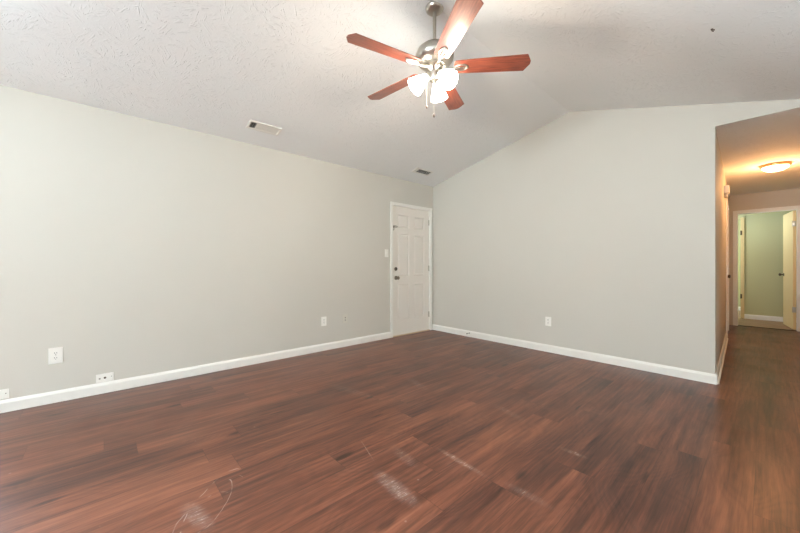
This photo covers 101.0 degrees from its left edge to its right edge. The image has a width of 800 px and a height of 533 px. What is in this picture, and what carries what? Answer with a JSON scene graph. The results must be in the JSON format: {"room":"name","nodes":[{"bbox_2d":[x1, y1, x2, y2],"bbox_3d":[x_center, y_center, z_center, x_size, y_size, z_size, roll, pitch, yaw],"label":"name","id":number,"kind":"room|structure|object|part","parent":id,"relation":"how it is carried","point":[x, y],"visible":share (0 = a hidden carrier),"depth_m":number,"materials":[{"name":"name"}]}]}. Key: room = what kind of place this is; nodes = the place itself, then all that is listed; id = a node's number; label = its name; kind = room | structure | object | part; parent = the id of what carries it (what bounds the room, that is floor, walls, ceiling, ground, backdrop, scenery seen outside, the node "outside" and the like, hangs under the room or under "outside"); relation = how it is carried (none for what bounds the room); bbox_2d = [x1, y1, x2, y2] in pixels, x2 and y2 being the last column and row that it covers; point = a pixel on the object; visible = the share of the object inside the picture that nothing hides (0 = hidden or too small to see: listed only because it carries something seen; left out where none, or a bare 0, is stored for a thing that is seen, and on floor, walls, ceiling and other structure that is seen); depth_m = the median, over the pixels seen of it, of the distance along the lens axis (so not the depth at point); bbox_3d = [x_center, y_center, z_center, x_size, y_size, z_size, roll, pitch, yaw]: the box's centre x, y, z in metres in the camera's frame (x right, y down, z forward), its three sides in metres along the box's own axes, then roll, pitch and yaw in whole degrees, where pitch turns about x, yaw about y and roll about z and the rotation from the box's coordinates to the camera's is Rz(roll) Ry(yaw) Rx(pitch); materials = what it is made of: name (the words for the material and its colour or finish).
{"room":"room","nodes":[
{"label":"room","id":0,"kind":"room"},
{"bbox_2d":[0,85,432,399],"bbox_3d":[-2.793,-0.125,2.719,8.940,2.450,0.120,0,0,-42],"label":"wall","id":1,"kind":"structure","parent":0,"point":[132,246],"depth_m":3.14,"materials":[{"name":"beige paint"}]},
{"bbox_2d":[0,388,8,399],"bbox_3d":[-2.990,0.964,2.448,0.116,0.072,0.018,0,0,-42],"label":"cable plate","id":2,"kind":"object","parent":1,"relation":"attached to","point":[4,393],"visible":1,"depth_m":2.47,"materials":[{"name":"white plastic"}]},
{"bbox_2d":[48,347,62,364],"bbox_3d":[-2.769,0.725,2.654,0.082,0.128,0.008,0,0,-42],"label":"wall outlet","id":3,"kind":"object","parent":1,"relation":"attached to","point":[55,355],"visible":1,"depth_m":2.65,"materials":[{"name":"white plastic"}]},
{"bbox_2d":[96,372,113,382],"bbox_3d":[-2.547,0.969,2.849,0.116,0.072,0.018,0,0,-42],"label":"cable plate","id":4,"kind":"object","parent":1,"relation":"attached to","point":[105,377],"visible":1,"depth_m":2.85,"materials":[{"name":"white plastic"}]},
{"bbox_2d":[0,332,390,412],"bbox_3d":[-3.059,1.054,2.388,7.862,0.092,0.014,0,0,-42],"label":"baseboard","id":5,"kind":"structure","parent":1,"relation":"attached to","point":[18,403],"depth_m":3.12,"materials":[{"name":"white paint"}]},
{"bbox_2d":[321,317,325,325],"bbox_3d":[-0.984,0.722,4.267,0.074,0.118,0.008,0,0,-42],"label":"wall outlet","id":6,"kind":"object","parent":1,"relation":"attached to","point":[323,319],"visible":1,"depth_m":4.26,"materials":[{"name":"white plastic"}]},
{"bbox_2d":[343,314,346,322],"bbox_3d":[-0.745,0.725,4.483,0.072,0.114,0.009,0,0,-42],"label":"cable plate","id":7,"kind":"object","parent":1,"relation":"attached to","point":[344,316],"visible":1,"depth_m":4.48,"materials":[{"name":"white plastic"}]},
{"bbox_2d":[390,202,431,337],"bbox_3d":[0.178,0.062,5.362,0.932,2.075,0.158,0,0,-42],"label":"door","id":8,"kind":"structure","parent":1,"relation":"in","point":[410,225],"depth_m":5.34,"materials":[{"name":"white paint"}]},
{"bbox_2d":[0,310,799,532],"bbox_3d":[2.017,1.150,2.988,16.440,0.100,6.170,0,0,-42],"label":"floor","id":9,"kind":"structure","parent":0,"point":[430,431],"depth_m":1.99,"materials":[{"name":"laminate"}]},
{"bbox_2d":[0,0,799,195],"bbox_3d":[0.871,-1.640,1.952,13.350,0.700,6.170,0,0,-42],"label":"ceiling","id":10,"kind":"structure","parent":0,"point":[213,67],"depth_m":2.64,"materials":[{"name":"white paint"}]},
{"bbox_2d":[246,120,281,135],"bbox_3d":[-1.406,-1.425,3.425,0.325,0.040,0.138,0,0,-42],"label":"ceiling vent","id":11,"kind":"object","parent":10,"relation":"in","point":[258,126],"visible":1,"depth_m":3.42,"materials":[{"name":"white metal"}]},
{"bbox_2d":[411,167,432,175],"bbox_3d":[0.342,-1.424,5.014,0.350,0.039,0.133,0,0,-42],"label":"ceiling vent","id":12,"kind":"object","parent":10,"relation":"in","point":[416,170],"visible":1,"depth_m":5.01,"materials":[{"name":"white metal"}]},
{"bbox_2d":[346,0,530,116],"bbox_3d":[0.208,-1.496,2.407,1.276,0.876,1.255,0,0,-42],"label":"ceiling fan","id":13,"kind":"object","parent":10,"relation":"hanging from","point":[435,56],"visible":1,"depth_m":2.31,"materials":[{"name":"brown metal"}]},
{"bbox_3d":[-0.101,-1.429,2.188,0.530,0.006,0.144,0,12,-30],"label":"blade","id":14,"kind":"part","parent":13,"relation":"part of","materials":[{"name":"brown wood"}]},
{"bbox_3d":[-0.051,-1.429,2.661,0.530,0.006,0.144,0,12,42],"label":"blade","id":15,"kind":"part","parent":13,"relation":"part of","materials":[{"name":"brown wood"}]},
{"bbox_3d":[0.149,-1.320,2.373,0.131,0.125,0.131,44,-8,25],"label":"lamp shade","id":16,"kind":"part","parent":13,"relation":"part of","materials":[{"name":"white glass"}]},
{"bbox_3d":[0.163,-1.423,2.341,0.093,0.028,0.024,0,12,-30],"label":"iron arm","id":17,"kind":"part","parent":13,"relation":"part of","materials":[{"name":"silver metal"}]},
{"bbox_3d":[0.285,-1.320,2.486,0.131,0.125,0.131,-20,44,0],"label":"lamp shade","id":18,"kind":"part","parent":13,"relation":"part of","materials":[{"name":"white glass"}]},
{"bbox_3d":[0.310,-1.329,2.319,0.050,0.050,0.081,-2,43,-39],"label":"bulb","id":19,"kind":"part","parent":13,"relation":"part of","materials":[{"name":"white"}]},
{"bbox_3d":[0.316,-1.320,2.312,0.131,0.131,0.125,-2,43,-39],"label":"lamp shade","id":20,"kind":"part","parent":13,"relation":"part of","materials":[{"name":"white glass"}]},
{"bbox_3d":[0.349,-1.423,2.379,0.093,0.028,0.024,0,-12,6],"label":"iron arm","id":21,"kind":"part","parent":13,"relation":"part of","materials":[{"name":"silver metal"}]},
{"bbox_3d":[0.414,-1.429,2.760,0.144,0.006,0.530,-13,-5,23],"label":"blade","id":22,"kind":"part","parent":13,"relation":"part of","materials":[{"name":"brown wood"}]},
{"bbox_3d":[0.335,-1.429,1.994,0.144,0.006,0.530,12,-3,-12],"label":"blade","id":23,"kind":"part","parent":13,"relation":"part of","materials":[{"name":"brown wood"}]},
{"bbox_3d":[0.653,-1.429,2.348,0.530,0.006,0.144,0,-12,6],"label":"blade","id":24,"kind":"part","parent":13,"relation":"part of","materials":[{"name":"brown wood"}]},
{"bbox_2d":[759,161,791,171],"bbox_3d":[4.792,-1.246,4.213,0.280,0.088,0.280,0,0,-42],"label":"ceiling light","id":25,"kind":"object","parent":10,"relation":"attached to","point":[776,166],"visible":1,"depth_m":4.15,"materials":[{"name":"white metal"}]},
{"bbox_2d":[433,99,799,373],"bbox_3d":[2.596,-0.385,3.511,0.120,2.970,6.170,0,0,-42],"label":"wall","id":26,"kind":"structure","parent":0,"point":[601,224],"depth_m":3.79,"materials":[{"name":"beige paint"}]},
{"bbox_2d":[545,317,550,325],"bbox_3d":[1.886,0.712,4.201,0.008,0.114,0.074,0,0,-42],"label":"wall outlet","id":27,"kind":"object","parent":26,"relation":"attached to","point":[547,319],"visible":1,"depth_m":4.20,"materials":[{"name":"white plastic"}]},
{"bbox_2d":[432,324,716,384],"bbox_3d":[1.742,1.054,4.356,0.014,0.092,3.533,0,0,-42],"label":"baseboard","id":28,"kind":"structure","parent":26,"relation":"attached to","point":[705,377],"depth_m":3.79,"materials":[{"name":"white paint"}]},
{"bbox_2d":[716,133,728,368],"bbox_3d":[4.516,-0.095,4.675,4.296,2.390,0.120,0,0,-44],"label":"wall","id":29,"kind":"structure","parent":0,"point":[720,175],"depth_m":3.78,"materials":[{"name":"paint"}]},
{"bbox_2d":[716,333,727,383],"bbox_3d":[3.914,1.054,4.003,2.737,0.092,0.014,0,0,-44],"label":"baseboard","id":30,"kind":"structure","parent":29,"relation":"attached to","point":[725,338],"depth_m":3.65,"materials":[{"name":"white paint"}]},
{"bbox_2d":[724,185,729,197],"bbox_3d":[4.405,-0.993,4.449,0.140,0.155,0.052,0,0,-44],"label":"door chime","id":31,"kind":"object","parent":29,"relation":"attached to","point":[726,187],"visible":0.97,"depth_m":4.41,"materials":[{"name":"white plastic"}]},
{"bbox_2d":[726,198,730,337],"bbox_3d":[5.229,0.046,5.281,0.916,2.108,0.105,0,0,-44],"label":"door","id":32,"kind":"structure","parent":29,"relation":"in","point":[728,276],"depth_m":4.97,"materials":[{"name":"white paint"}]},
{"bbox_3d":[5.236,0.046,5.273,0.916,2.108,0.016,0,0,-44],"label":"frame","id":33,"kind":"part","parent":32,"relation":"part of","materials":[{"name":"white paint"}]},
{"bbox_2d":[738,220,740,306],"bbox_3d":[8.853,-0.105,7.595,0.120,2.410,3.800,0,0,-42],"label":"wall","id":34,"kind":"structure","parent":0,"point":[739,221],"depth_m":8.09,"materials":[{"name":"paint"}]},
{"bbox_2d":[729,188,799,324],"bbox_3d":[6.649,-0.105,5.603,0.120,2.410,3.800,0,0,-42],"label":"wall","id":35,"kind":"structure","parent":0,"point":[789,197],"depth_m":5.91,"materials":[{"name":"paint"}]},
{"bbox_2d":[733,205,799,331],"bbox_3d":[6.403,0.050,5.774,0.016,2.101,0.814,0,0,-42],"label":"trim","id":36,"kind":"structure","parent":35,"relation":"attached to","point":[735,213],"depth_m":5.86,"materials":[{"name":"white paint"}]},
{"bbox_2d":[738,325,796,330],"bbox_3d":[6.422,1.096,5.791,0.055,0.008,0.690,0,0,-42],"label":"trim","id":37,"kind":"structure","parent":35,"relation":"attached to","point":[738,325],"depth_m":5.75,"materials":[{"name":"wood"}]},
{"bbox_2d":[778,210,795,329],"bbox_3d":[6.919,0.077,5.863,0.169,2.022,0.699,0,0,40],"label":"door","id":38,"kind":"structure","parent":35,"relation":"in","point":[789,219],"depth_m":5.79,"materials":[{"name":"beige paint"}]},
{"bbox_2d":[738,210,794,316],"bbox_3d":[7.591,-0.105,6.455,0.120,2.410,3.800,0,0,-42],"label":"wall","id":39,"kind":"structure","parent":0,"point":[763,232],"depth_m":6.64,"materials":[{"name":"green paint"}]},
{"bbox_2d":[740,217,743,317],"bbox_3d":[7.120,0.050,6.864,0.030,2.100,0.059,0,0,-42],"label":"trim","id":40,"kind":"structure","parent":39,"relation":"attached to","point":[742,218],"depth_m":6.86,"materials":[{"name":"beige paint"}]},
{"bbox_2d":[744,314,782,321],"bbox_3d":[7.977,1.054,5.928,0.014,0.092,2.500,0,0,-42],"label":"baseboard","id":41,"kind":"structure","parent":39,"relation":"attached to","point":[746,316],"depth_m":6.64,"materials":[{"name":"white paint"}]}
]}

